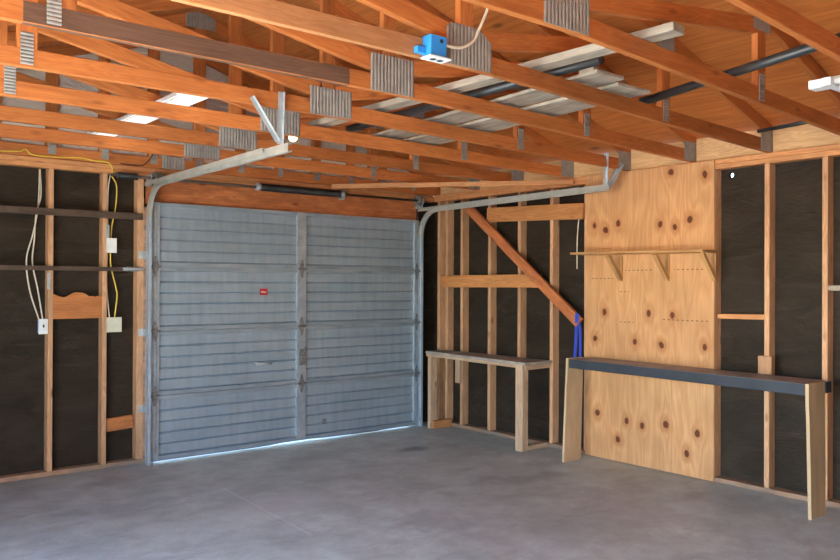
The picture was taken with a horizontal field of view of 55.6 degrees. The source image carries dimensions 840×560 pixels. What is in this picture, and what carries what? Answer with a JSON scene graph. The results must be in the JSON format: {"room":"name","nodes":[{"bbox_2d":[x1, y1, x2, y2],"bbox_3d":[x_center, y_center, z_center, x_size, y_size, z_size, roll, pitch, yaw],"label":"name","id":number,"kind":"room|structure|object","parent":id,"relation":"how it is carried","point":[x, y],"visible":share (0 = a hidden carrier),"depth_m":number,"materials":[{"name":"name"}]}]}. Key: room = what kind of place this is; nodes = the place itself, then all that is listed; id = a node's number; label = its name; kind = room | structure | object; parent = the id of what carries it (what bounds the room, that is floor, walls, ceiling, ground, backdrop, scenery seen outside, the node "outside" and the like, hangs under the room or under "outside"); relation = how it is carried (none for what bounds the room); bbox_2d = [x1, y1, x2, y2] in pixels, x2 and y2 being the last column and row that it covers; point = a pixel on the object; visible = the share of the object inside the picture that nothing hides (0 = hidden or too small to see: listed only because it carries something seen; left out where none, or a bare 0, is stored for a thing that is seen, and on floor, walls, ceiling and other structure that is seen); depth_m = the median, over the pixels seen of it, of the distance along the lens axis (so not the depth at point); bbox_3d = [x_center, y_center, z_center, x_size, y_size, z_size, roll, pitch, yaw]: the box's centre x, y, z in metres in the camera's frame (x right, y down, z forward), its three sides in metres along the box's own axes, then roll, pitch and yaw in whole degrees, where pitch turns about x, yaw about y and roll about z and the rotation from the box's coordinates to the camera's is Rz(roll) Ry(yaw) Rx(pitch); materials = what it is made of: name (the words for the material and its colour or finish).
{"room":"garage","nodes":[
{"label":"garage","id":0,"kind":"room"},
{"bbox_2d":[0,165,434,475],"bbox_3d":[-2.234,0.292,6.779,6.230,2.446,0.041,0,0,-39],"label":"wall","id":1,"kind":"structure","parent":0,"point":[75,239],"depth_m":6.29,"materials":[{"name":"black fabric"}]},
{"bbox_2d":[0,159,152,175],"bbox_3d":[-2.665,-0.879,6.170,1.107,0.037,0.347,0,0,-39],"label":"plate","id":2,"kind":"object","parent":1,"relation":"on","point":[30,164],"depth_m":6.21,"materials":[{"name":"brown wood"}]},
{"bbox_2d":[0,148,112,172],"bbox_3d":[-3.041,-0.921,5.937,1.499,0.138,0.032,0,0,-40],"label":"cable","id":3,"kind":"object","parent":2,"relation":"attached to","point":[23,148],"visible":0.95,"depth_m":6.11,"materials":[{"name":"yellow plastic"}]},
{"bbox_2d":[142,202,146,461],"bbox_3d":[-2.293,0.414,6.669,0.120,2.200,0.022,0,0,-39],"label":"trim","id":4,"kind":"structure","parent":1,"relation":"attached to","point":[145,207],"depth_m":6.65,"materials":[{"name":"brown wood"}]},
{"bbox_2d":[1,47,433,195],"bbox_3d":[-2.186,-1.510,6.738,6.230,1.157,0.030,0,0,-39],"label":"wall","id":5,"kind":"structure","parent":0,"point":[183,62],"depth_m":6.73,"materials":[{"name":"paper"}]},
{"bbox_2d":[0,421,839,559],"bbox_3d":[0.141,1.612,3.929,6.300,0.200,7.600,0,0,-39],"label":"floor","id":6,"kind":"structure","parent":0,"point":[412,492],"depth_m":5.26,"materials":[{"name":"concrete"}]},
{"bbox_2d":[0,458,141,482],"bbox_3d":[-3.417,1.486,5.722,2.835,0.036,0.088,0,0,-39],"label":"plate","id":7,"kind":"object","parent":6,"relation":"on","point":[129,461],"visible":0.81,"depth_m":6.23,"materials":[{"name":"brown wood"}]},
{"bbox_2d":[44,168,53,470],"bbox_3d":[-2.873,0.305,6.170,0.038,2.332,0.088,0,0,-39],"label":"stud","id":8,"kind":"object","parent":7,"relation":"on","point":[49,219],"visible":0.96,"depth_m":6.14,"materials":[{"name":"brown wood"}]},
{"bbox_2d":[37,319,47,333],"bbox_3d":[-2.890,0.355,6.102,0.068,0.116,0.075,0,0,-39],"label":"light switch","id":9,"kind":"object","parent":8,"relation":"attached to","point":[42,328],"visible":1,"depth_m":6.08,"materials":[{"name":"white plastic"}]},
{"bbox_2d":[26,169,39,318],"bbox_3d":[-2.956,-0.273,6.088,0.101,1.157,0.017,0,0,-39],"label":"cable","id":10,"kind":"object","parent":9,"relation":"attached to","point":[39,169],"visible":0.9,"depth_m":6.09,"materials":[{"name":"white plastic"}]},
{"bbox_2d":[32,169,42,318],"bbox_3d":[-2.935,-0.273,6.120,0.086,1.156,0.019,0,0,-32],"label":"cable","id":11,"kind":"object","parent":9,"relation":"attached to","point":[40,169],"visible":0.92,"depth_m":6.12,"materials":[{"name":"white plastic"}]},
{"bbox_2d":[47,273,50,289],"bbox_3d":[-2.851,0.009,6.123,0.024,0.130,0.006,0,0,-39],"label":"strap","id":12,"kind":"object","parent":8,"relation":"attached to","point":[48,274],"visible":1,"depth_m":6.12,"materials":[{"name":"metal"}]},
{"bbox_2d":[186,177,266,184],"bbox_3d":[-1.672,-0.871,6.901,0.655,0.037,0.214,0,0,-39],"label":"plate","id":13,"kind":"object","parent":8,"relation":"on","point":[194,178],"depth_m":7.04,"materials":[{"name":"brown wood"}]},
{"bbox_2d":[0,154,180,173],"bbox_3d":[-2.554,-0.916,6.224,1.341,0.036,0.255,0,0,-39],"label":"plate","id":14,"kind":"object","parent":13,"relation":"on","point":[80,163],"depth_m":6.29,"materials":[{"name":"brown wood"}]},
{"bbox_2d":[145,179,415,219],"bbox_3d":[-1.164,-0.737,7.546,2.884,0.218,0.044,0,0,-39],"label":"header beam","id":15,"kind":"structure","parent":13,"relation":"attached to","point":[175,192],"depth_m":7.39,"materials":[{"name":"brown wood"}]},
{"bbox_2d":[110,171,423,453],"bbox_3d":[-1.236,0.273,7.355,3.203,2.338,0.158,0,0,-39],"label":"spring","id":16,"kind":"object","parent":15,"relation":"attached to","point":[418,200],"visible":0.97,"depth_m":7.29,"materials":[{"name":"metal"}]},
{"bbox_2d":[197,174,432,198],"bbox_3d":[-0.832,-0.902,7.639,2.669,0.036,0.254,0,0,-39],"label":"plate","id":17,"kind":"object","parent":15,"relation":"on","point":[214,176],"depth_m":7.56,"materials":[{"name":"brown wood"}]},
{"bbox_2d":[0,41,439,194],"bbox_3d":[-2.132,-1.504,6.720,6.145,1.144,0.043,0,0,-39],"label":"truss","id":18,"kind":"object","parent":17,"relation":"on","point":[50,149],"visible":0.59,"depth_m":6.72,"materials":[{"name":"brown wood"}]},
{"bbox_2d":[120,154,152,165],"bbox_3d":[-2.314,-1.001,6.537,0.284,0.135,0.013,0,0,-39],"label":"cable","id":19,"kind":"object","parent":18,"relation":"attached to","point":[152,154],"visible":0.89,"depth_m":6.54,"materials":[{"name":"black rubber"}]},
{"bbox_2d":[339,190,413,198],"bbox_3d":[-0.428,-0.862,7.895,0.968,0.037,0.173,0,0,-39],"label":"plate","id":20,"kind":"object","parent":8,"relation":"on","point":[349,192],"depth_m":8.12,"materials":[{"name":"brown wood"}]},
{"bbox_2d":[98,173,107,463],"bbox_3d":[-2.559,0.308,6.428,0.038,2.332,0.088,0,0,-39],"label":"stud","id":21,"kind":"object","parent":7,"relation":"on","point":[103,181],"visible":1,"depth_m":6.40,"materials":[{"name":"brown wood"}]},
{"bbox_2d":[0,265,122,270],"bbox_3d":[-3.397,-0.095,5.654,2.600,0.034,0.030,0,0,-39],"label":"bar","id":22,"kind":"object","parent":21,"relation":"attached to","point":[2,267],"visible":1,"depth_m":6.15,"materials":[{"name":"grey metal"}]},
{"bbox_2d":[123,267,143,271],"bbox_3d":[-2.339,-0.089,6.497,0.165,0.040,0.038,0,0,-39],"label":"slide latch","id":23,"kind":"object","parent":22,"relation":"attached to","point":[128,269],"visible":1,"depth_m":6.49,"materials":[{"name":"metal"}]},
{"bbox_2d":[0,205,142,219],"bbox_3d":[-3.340,-0.527,5.692,2.730,0.050,0.045,0,0,-39],"label":"bar","id":24,"kind":"object","parent":21,"relation":"attached to","point":[3,209],"visible":1,"depth_m":6.17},
{"bbox_2d":[53,292,101,318],"bbox_3d":[-2.694,0.200,6.273,0.368,0.206,0.012,0,0,-39],"label":"board","id":25,"kind":"object","parent":21,"relation":"attached to","point":[76,305],"visible":1,"depth_m":6.27,"materials":[{"name":"brown wood"}]},
{"bbox_2d":[106,225,109,238],"bbox_3d":[-2.510,-0.388,6.404,0.028,0.110,0.006,0,0,-39],"label":"strap","id":26,"kind":"object","parent":21,"relation":"attached to","point":[107,226],"visible":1,"depth_m":6.40,"materials":[{"name":"metal"}]},
{"bbox_2d":[106,238,116,252],"bbox_3d":[-2.497,-0.278,6.431,0.079,0.118,0.066,0,0,-39],"label":"junction box","id":27,"kind":"object","parent":21,"relation":"attached to","point":[111,243],"visible":1,"depth_m":6.40,"materials":[{"name":"white plastic"}]},
{"bbox_2d":[107,176,110,224],"bbox_3d":[-2.513,-0.597,6.439,0.030,0.523,0.015,0,0,-39],"label":"cable","id":28,"kind":"object","parent":27,"relation":"attached to","point":[109,176],"visible":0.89,"depth_m":6.43,"materials":[{"name":"white plastic"}]},
{"bbox_2d":[110,176,117,237],"bbox_3d":[-2.487,-0.598,6.469,0.063,0.525,0.011,0,0,-39],"label":"cable","id":29,"kind":"object","parent":27,"relation":"attached to","point":[111,176],"visible":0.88,"depth_m":6.47,"materials":[{"name":"yellow plastic"}]},
{"bbox_2d":[106,317,121,331],"bbox_3d":[-2.482,0.360,6.442,0.120,0.119,0.067,0,0,-39],"label":"junction box","id":30,"kind":"object","parent":21,"relation":"attached to","point":[113,324],"visible":1,"depth_m":6.42,"materials":[{"name":"beige plastic"}]},
{"bbox_2d":[107,253,109,316],"bbox_3d":[-2.521,0.043,6.440,0.013,0.526,0.037,0,0,37],"label":"cable","id":31,"kind":"object","parent":30,"relation":"attached to","point":[107,253],"visible":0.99,"depth_m":6.43,"materials":[{"name":"plastic"}]},
{"bbox_2d":[110,253,117,316],"bbox_3d":[-2.486,0.043,6.470,0.066,0.526,0.011,0,0,-39],"label":"cable","id":32,"kind":"object","parent":30,"relation":"attached to","point":[110,253],"visible":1,"depth_m":6.47,"materials":[{"name":"yellow plastic"}]},
{"bbox_2d":[106,414,133,431],"bbox_3d":[-2.455,1.168,6.500,0.231,0.118,0.030,0,0,-39],"label":"board","id":33,"kind":"object","parent":21,"relation":"attached to","point":[121,422],"visible":1,"depth_m":6.49,"materials":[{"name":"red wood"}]},
{"bbox_2d":[132,179,143,458],"bbox_3d":[-2.337,0.310,6.610,0.054,2.332,0.088,0,0,-39],"label":"stud","id":34,"kind":"object","parent":7,"relation":"on","point":[137,430],"visible":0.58,"depth_m":6.58,"materials":[{"name":"brown wood"}]},
{"bbox_2d":[138,91,291,464],"bbox_3d":[-1.597,0.219,5.519,0.259,2.585,2.555,0,0,-36],"label":"door track","id":35,"kind":"object","parent":6,"relation":"on","point":[262,153],"visible":1,"depth_m":6.18,"materials":[{"name":"metal"}]},
{"bbox_2d":[151,202,422,461],"bbox_3d":[-1.125,0.442,7.489,2.919,2.157,0.100,0,0,-39],"label":"door","id":36,"kind":"structure","parent":35,"relation":"attached to","point":[274,327],"depth_m":7.34,"materials":[{"name":"metal"}]},
{"bbox_2d":[452,421,514,439],"bbox_3d":[0.622,1.514,7.956,0.215,0.036,1.087,0,0,-39],"label":"plate","id":37,"kind":"object","parent":6,"relation":"on","point":[455,424],"depth_m":7.99,"materials":[{"name":"brown wood"}]},
{"bbox_2d":[437,202,445,419],"bbox_3d":[0.230,0.330,8.551,0.088,2.332,0.038,0,0,-39],"label":"stud","id":38,"kind":"object","parent":37,"relation":"on","point":[441,214],"visible":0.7,"depth_m":8.53,"materials":[{"name":"brown wood"}]},
{"bbox_2d":[445,201,453,420],"bbox_3d":[0.312,0.330,8.451,0.088,2.332,0.038,0,0,-39],"label":"stud","id":39,"kind":"object","parent":37,"relation":"on","point":[449,291],"visible":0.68,"depth_m":8.43,"materials":[{"name":"brown wood"}]},
{"bbox_2d":[460,199,468,424],"bbox_3d":[0.462,0.329,8.269,0.088,2.332,0.038,0,0,-39],"label":"stud","id":40,"kind":"object","parent":37,"relation":"on","point":[464,291],"visible":0.94,"depth_m":8.25,"materials":[{"name":"brown wood"}]},
{"bbox_2d":[455,360,461,382],"bbox_3d":[0.398,0.920,8.242,0.034,0.285,0.070,0,0,-39],"label":"block","id":41,"kind":"object","parent":40,"relation":"attached to","point":[458,364],"visible":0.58,"depth_m":8.22,"materials":[{"name":"brown wood"}]},
{"bbox_2d":[487,196,496,430],"bbox_3d":[0.720,0.329,7.955,0.088,2.332,0.038,0,0,-39],"label":"stud","id":42,"kind":"object","parent":37,"relation":"on","point":[492,246],"visible":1,"depth_m":7.93,"materials":[{"name":"brown wood"}]},
{"bbox_2d":[426,350,551,451],"bbox_3d":[0.592,1.133,7.742,0.362,0.796,1.500,0,0,-39],"label":"bench","id":43,"kind":"object","parent":6,"relation":"on","point":[522,365],"visible":1,"depth_m":7.30,"materials":[{"name":"brown wood"}]},
{"bbox_2d":[418,153,623,425],"bbox_3d":[0.793,0.249,7.484,0.229,2.564,2.540,0,0,-39],"label":"door track","id":44,"kind":"object","parent":6,"relation":"on","point":[607,184],"visible":0.94,"depth_m":7.88,"materials":[{"name":"metal"}]},
{"bbox_2d":[528,436,562,449],"bbox_3d":[1.143,1.513,7.323,0.215,0.036,0.592,0,0,-39],"label":"plate","id":45,"kind":"object","parent":6,"relation":"on","point":[533,440],"depth_m":7.38,"materials":[{"name":"brown wood"}]},
{"bbox_2d":[517,192,526,357],"bbox_3d":[0.978,0.329,7.641,0.088,2.332,0.038,0,0,-39],"label":"stud","id":46,"kind":"object","parent":45,"relation":"on","point":[522,225],"visible":0.58,"depth_m":7.62,"materials":[{"name":"brown wood"}]},
{"bbox_2d":[441,274,541,287],"bbox_3d":[0.675,0.012,7.908,0.036,0.125,1.390,0,-1,-39],"label":"board","id":47,"kind":"object","parent":46,"relation":"attached to","point":[513,280],"visible":0.86,"depth_m":7.88,"materials":[{"name":"brown wood"}]},
{"bbox_2d":[487,203,584,221],"bbox_3d":[1.056,-0.624,7.451,0.036,0.183,1.205,0,0,-39],"label":"board","id":48,"kind":"object","parent":46,"relation":"attached to","point":[575,211],"visible":1,"depth_m":7.38,"materials":[{"name":"brown wood"}]},
{"bbox_2d":[463,200,582,326],"bbox_3d":[0.925,-0.201,7.544,0.036,1.226,1.544,0,0,-39],"label":"diagonal brace","id":49,"kind":"object","parent":48,"relation":"attached to","point":[510,251],"visible":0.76,"depth_m":7.46,"materials":[{"name":"brown wood"}]},
{"bbox_2d":[573,313,581,357],"bbox_3d":[1.365,0.733,6.982,0.060,0.897,0.105,0,0,-39],"label":"strap","id":50,"kind":"object","parent":49,"relation":"hanging from","point":[577,315],"visible":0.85,"depth_m":6.97,"materials":[{"name":"blue fabric"}]},
{"bbox_2d":[577,219,578,268],"bbox_3d":[1.397,-0.321,7.055,0.012,0.446,0.041,0,0,-18],"label":"cable","id":51,"kind":"object","parent":48,"relation":"hanging from","point":[578,219],"visible":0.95,"depth_m":7.06,"materials":[{"name":"white plastic"}]},
{"bbox_2d":[549,188,558,442],"bbox_3d":[1.236,0.328,7.327,0.088,2.332,0.038,0,0,-39],"label":"stud","id":52,"kind":"object","parent":45,"relation":"on","point":[554,224],"visible":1,"depth_m":7.30,"materials":[{"name":"brown wood"}]},
{"bbox_2d":[584,185,585,449],"bbox_3d":[1.487,0.328,7.021,0.088,2.332,0.038,0,0,-39],"label":"stud","id":53,"kind":"object","parent":45,"relation":"on","point":[585,185],"visible":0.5,"depth_m":7.00,"materials":[{"name":"brown wood"}]},
{"bbox_2d":[585,160,714,481],"bbox_3d":[1.841,0.308,6.509,0.012,2.434,1.222,0,0,-39],"label":"plywood sheet","id":54,"kind":"object","parent":6,"relation":"on","point":[666,425],"visible":1,"depth_m":6.45,"materials":[{"name":"beige wood"}]},
{"bbox_2d":[570,249,716,280],"bbox_3d":[1.767,-0.113,6.433,0.204,0.247,1.256,0,0,-39],"label":"wall shelf","id":55,"kind":"object","parent":54,"relation":"attached to","point":[665,272],"visible":1,"depth_m":6.29,"materials":[{"name":"brown wood"}]},
{"bbox_2d":[562,357,830,519],"bbox_3d":[1.965,1.094,5.980,0.356,0.870,2.087,0,0,-37],"label":"bench","id":56,"kind":"object","parent":6,"relation":"on","point":[814,390],"visible":1,"depth_m":5.56,"materials":[{"name":"wood"}]},
{"bbox_2d":[712,476,807,501],"bbox_3d":[2.451,1.511,5.730,0.216,0.036,0.759,0,0,-39],"label":"plate","id":57,"kind":"object","parent":6,"relation":"on","point":[802,496],"depth_m":5.76,"materials":[{"name":"brown wood"}]},
{"bbox_2d":[714,169,720,476],"bbox_3d":[2.257,0.327,6.083,0.088,2.332,0.038,0,0,-39],"label":"stud","id":58,"kind":"object","parent":57,"relation":"on","point":[717,399],"visible":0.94,"depth_m":6.06,"materials":[{"name":"brown wood"}]},
{"bbox_2d":[764,163,774,487],"bbox_3d":[2.525,0.327,5.756,0.088,2.332,0.038,0,0,-39],"label":"stud","id":59,"kind":"object","parent":57,"relation":"on","point":[769,242],"visible":1,"depth_m":5.73,"materials":[{"name":"brown wood"}]},
{"bbox_2d":[718,314,763,319],"bbox_3d":[2.398,0.272,5.912,0.088,0.036,0.364,0,-1,-39],"label":"board","id":60,"kind":"object","parent":59,"relation":"attached to","point":[720,316],"visible":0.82,"depth_m":5.87,"materials":[{"name":"brown wood"}]},
{"bbox_2d":[758,356,773,374],"bbox_3d":[2.477,0.638,5.712,0.034,0.185,0.100,0,0,-39],"label":"block","id":61,"kind":"object","parent":59,"relation":"attached to","point":[765,363],"visible":0.58,"depth_m":5.70,"materials":[{"name":"brown wood"}]},
{"bbox_2d":[826,498,839,507],"bbox_3d":[2.776,1.511,5.333,0.215,0.036,0.130,0,0,-39],"label":"plate","id":62,"kind":"object","parent":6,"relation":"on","point":[832,502],"depth_m":5.37,"materials":[{"name":"brown wood"}]},
{"bbox_2d":[822,156,833,499],"bbox_3d":[2.783,0.326,5.442,0.088,2.332,0.038,0,0,-39],"label":"stud","id":63,"kind":"object","parent":62,"relation":"on","point":[827,162],"visible":0.88,"depth_m":5.42,"materials":[{"name":"brown wood"}]},
{"bbox_2d":[828,285,839,290],"bbox_3d":[3.032,0.054,5.120,0.060,0.036,0.770,0,0,-39],"label":"board","id":64,"kind":"object","parent":63,"relation":"attached to","point":[830,287],"visible":1,"depth_m":5.37,"materials":[{"name":"beige wood"}]},
{"bbox_2d":[8,0,839,176],"bbox_3d":[0.167,-1.549,3.921,6.900,1.120,8.250,0,0,-39],"label":"ceiling","id":65,"kind":"structure","parent":0,"point":[721,50],"depth_m":5.53,"materials":[{"name":"orange wood"}]},
{"bbox_2d":[434,157,839,499],"bbox_3d":[2.534,0.308,5.850,0.041,2.446,7.530,0,0,-39],"label":"wall","id":66,"kind":"structure","parent":0,"point":[798,185],"depth_m":5.99,"materials":[{"name":"black fabric"}]},
{"bbox_2d":[434,180,585,202],"bbox_3d":[0.804,-0.857,7.687,0.306,0.037,2.225,0,0,-39],"label":"plate","id":67,"kind":"object","parent":66,"relation":"attached to","point":[578,183],"depth_m":7.72,"materials":[{"name":"brown wood"}]},
{"bbox_2d":[434,185,542,198],"bbox_3d":[0.573,-0.895,7.920,0.216,0.036,1.526,0,0,-39],"label":"plate","id":68,"kind":"object","parent":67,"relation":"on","point":[505,187],"depth_m":8.02,"materials":[{"name":"brown wood"}]},
{"bbox_2d":[0,12,479,189],"bbox_3d":[-1.718,-1.506,6.215,6.145,1.148,0.043,0,0,-39],"label":"roof truss","id":69,"kind":"object","parent":68,"relation":"on","point":[201,22],"visible":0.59,"depth_m":6.19,"materials":[{"name":"brown wood"}]},
{"bbox_2d":[0,0,523,180],"bbox_3d":[-1.331,-1.506,5.744,6.145,1.148,0.043,0,0,-39],"label":"roof truss","id":70,"kind":"object","parent":68,"relation":"on","point":[233,138],"visible":0.46,"depth_m":5.67,"materials":[{"name":"brown wood"}]},
{"bbox_2d":[87,131,117,136],"bbox_3d":[-2.417,-1.130,6.062,0.215,0.042,0.095,0,0,-39],"label":"ceiling light","id":71,"kind":"object","parent":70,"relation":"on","point":[113,135],"depth_m":6.11,"materials":[{"name":"white plastic"}]},
{"bbox_2d":[115,114,158,123],"bbox_3d":[-1.949,-1.131,5.493,0.218,0.042,0.265,0,0,-39],"label":"ceiling light","id":72,"kind":"object","parent":70,"relation":"on","point":[128,117],"depth_m":5.54,"materials":[{"name":"white plastic"}]},
{"bbox_2d":[156,93,207,105],"bbox_3d":[-1.468,-1.131,4.908,0.219,0.042,0.298,0,0,-39],"label":"ceiling light","id":73,"kind":"object","parent":70,"relation":"on","point":[181,99],"depth_m":4.94,"materials":[{"name":"white plastic"}]},
{"bbox_2d":[289,136,296,141],"bbox_3d":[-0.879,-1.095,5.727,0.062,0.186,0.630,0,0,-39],"label":"light bulb","id":74,"kind":"object","parent":70,"relation":"attached to","point":[293,139],"visible":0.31,"depth_m":5.75,"materials":[{"name":"white glass"}]},
{"bbox_2d":[332,180,573,188],"bbox_3d":[0.265,-0.875,7.301,2.241,0.043,0.033,0,0,12],"label":"wooden lath","id":75,"kind":"object","parent":70,"relation":"attached to","point":[534,182],"visible":1,"depth_m":7.28,"materials":[{"name":"brown wood"}]},
{"bbox_2d":[0,0,573,177],"bbox_3d":[-0.944,-1.507,5.273,6.145,1.148,0.043,0,0,-39],"label":"roof truss","id":76,"kind":"object","parent":68,"relation":"on","point":[9,86],"visible":0.51,"depth_m":5.07,"materials":[{"name":"brown wood"}]},
{"bbox_2d":[0,0,630,170],"bbox_3d":[-0.557,-1.508,4.802,6.145,1.148,0.043,0,0,-39],"label":"roof truss","id":77,"kind":"object","parent":68,"relation":"on","point":[326,99],"visible":0.77,"depth_m":4.62,"materials":[{"name":"brown wood"}]},
{"bbox_2d":[0,0,696,162],"bbox_3d":[-0.170,-1.508,4.331,6.145,1.148,0.043,0,0,-39],"label":"roof truss","id":78,"kind":"object","parent":68,"relation":"on","point":[392,75],"visible":0.7,"depth_m":4.14,"materials":[{"name":"brown wood"}]},
{"bbox_2d":[345,56,603,131],"bbox_3d":[0.210,-1.120,4.959,0.056,0.107,2.203,0,0,-41],"label":"pipe","id":79,"kind":"object","parent":78,"relation":"on","point":[502,86],"visible":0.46,"depth_m":4.70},
{"bbox_2d":[403,82,650,145],"bbox_3d":[0.594,-1.081,5.390,0.300,0.021,2.081,0,-1,-38],"label":"board","id":80,"kind":"object","parent":78,"relation":"on","point":[562,105],"visible":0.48,"depth_m":5.06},
{"bbox_2d":[440,176,472,194],"bbox_3d":[0.411,-1.004,8.361,0.036,0.182,0.566,0,0,-39],"label":"block","id":81,"kind":"object","parent":68,"relation":"on","point":[443,190],"visible":0.24,"depth_m":8.42,"materials":[{"name":"brown wood"}]},
{"bbox_2d":[170,0,772,152],"bbox_3d":[0.217,-1.508,3.860,6.145,1.148,0.043,0,0,-39],"label":"roof truss","id":82,"kind":"object","parent":68,"relation":"on","point":[476,58],"visible":0.71,"depth_m":3.92,"materials":[{"name":"brown wood"}]},
{"bbox_2d":[414,33,451,63],"bbox_3d":[0.059,-1.067,3.659,0.167,0.108,0.074,0,0,-39],"label":"outlet box","id":83,"kind":"object","parent":82,"relation":"attached to","point":[434,48],"visible":1,"depth_m":3.65,"materials":[{"name":"blue plastic"}]},
{"bbox_2d":[447,8,488,48],"bbox_3d":[0.266,-1.434,3.818,0.384,0.711,0.051,1,0,-44],"label":"cable","id":84,"kind":"object","parent":83,"relation":"attached to","point":[486,10],"visible":0.91,"depth_m":3.81,"materials":[{"name":"white plastic"}]},
{"bbox_2d":[371,69,623,139],"bbox_3d":[0.373,-1.093,5.170,0.235,0.022,2.141,0,-2,-38],"label":"board","id":85,"kind":"object","parent":82,"relation":"on","point":[594,78],"visible":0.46,"depth_m":4.84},
{"bbox_2d":[579,66,625,85],"bbox_3d":[1.031,-1.142,4.488,0.090,0.042,0.420,0,0,38],"label":"board","id":86,"kind":"object","parent":85,"relation":"on","point":[594,67],"visible":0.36,"depth_m":4.34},
{"bbox_2d":[757,121,806,132],"bbox_3d":[2.507,-1.045,5.360,0.028,0.031,0.531,0,0,-31],"label":"pipe","id":87,"kind":"object","parent":82,"relation":"on","point":[798,123],"visible":0.66,"depth_m":5.42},
{"bbox_2d":[480,169,511,189],"bbox_3d":[0.798,-1.005,7.890,0.036,0.182,0.566,0,0,-39],"label":"block","id":88,"kind":"object","parent":68,"relation":"on","point":[497,170],"visible":0.26,"depth_m":7.90,"materials":[{"name":"brown wood"}]},
{"bbox_2d":[559,176,585,181],"bbox_3d":[1.386,-0.896,6.929,0.214,0.036,0.275,0,0,-39],"label":"plate","id":89,"kind":"object","parent":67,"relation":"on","point":[582,178],"depth_m":7.07,"materials":[{"name":"brown wood"}]},
{"bbox_2d":[524,160,566,180],"bbox_3d":[1.185,-1.006,7.418,0.036,0.182,0.566,0,0,-39],"label":"block","id":90,"kind":"object","parent":89,"relation":"on","point":[528,176],"visible":0.28,"depth_m":7.43,"materials":[{"name":"brown wood"}]},
{"bbox_2d":[574,151,622,177],"bbox_3d":[1.572,-1.006,6.947,0.036,0.182,0.566,0,0,-39],"label":"block","id":91,"kind":"object","parent":89,"relation":"on","point":[580,169],"visible":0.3,"depth_m":7.02,"materials":[{"name":"brown wood"}]},
{"bbox_2d":[462,0,839,135],"bbox_3d":[0.604,-1.509,3.389,6.145,1.148,0.043,0,0,-39],"label":"roof truss","id":92,"kind":"object","parent":89,"relation":"on","point":[572,17],"visible":0.84,"depth_m":3.91,"materials":[{"name":"brown wood"}]},
{"bbox_2d":[307,21,683,127],"bbox_3d":[0.216,-1.122,4.640,0.105,0.041,2.772,1,-2,-44],"label":"board","id":93,"kind":"object","parent":92,"relation":"on","point":[672,29],"visible":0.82,"depth_m":4.16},
{"bbox_2d":[631,142,689,169],"bbox_3d":[1.959,-1.006,6.476,0.036,0.182,0.566,0,0,-39],"label":"block","id":94,"kind":"object","parent":89,"relation":"on","point":[639,160],"visible":0.36,"depth_m":6.53,"materials":[{"name":"brown wood"}]},
{"bbox_2d":[715,149,839,169],"bbox_3d":[2.501,-0.860,5.620,0.307,0.037,0.995,0,0,-39],"label":"plate","id":95,"kind":"object","parent":66,"relation":"attached to","point":[782,159],"depth_m":5.67,"materials":[{"name":"brown wood"}]},
{"bbox_2d":[715,144,839,163],"bbox_3d":[2.480,-0.897,5.597,0.216,0.036,0.959,0,0,-39],"label":"plate","id":96,"kind":"object","parent":95,"relation":"on","point":[778,154],"depth_m":5.67,"materials":[{"name":"brown wood"}]},
{"bbox_2d":[696,130,764,161],"bbox_3d":[2.346,-1.007,6.005,0.036,0.182,0.566,0,0,-39],"label":"block","id":97,"kind":"object","parent":96,"relation":"on","point":[708,148],"visible":0.5,"depth_m":6.07,"materials":[{"name":"brown wood"}]},
{"bbox_2d":[726,0,839,61],"bbox_3d":[0.991,-1.510,2.918,6.145,1.148,0.043,0,0,-39],"label":"roof truss","id":98,"kind":"object","parent":96,"relation":"on","point":[774,13],"visible":1,"depth_m":3.40,"materials":[{"name":"brown wood"}]},
{"bbox_2d":[638,33,839,103],"bbox_3d":[1.703,-1.120,4.276,0.052,0.082,1.490,0,0,-26],"label":"pipe","id":99,"kind":"object","parent":98,"relation":"on","point":[804,49],"visible":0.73,"depth_m":4.20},
{"bbox_2d":[808,75,839,91],"bbox_3d":[2.393,-0.981,3.600,0.270,0.062,1.230,0,0,-39],"label":"strip light","id":100,"kind":"object","parent":98,"relation":"attached to","point":[833,82],"visible":1,"depth_m":3.95,"materials":[{"name":"white plastic"}]},
{"bbox_2d":[773,117,839,151],"bbox_3d":[2.733,-1.008,5.534,0.036,0.182,0.566,0,0,-39],"label":"block","id":101,"kind":"object","parent":96,"relation":"on","point":[807,135],"visible":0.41,"depth_m":5.58,"materials":[{"name":"brown wood"}]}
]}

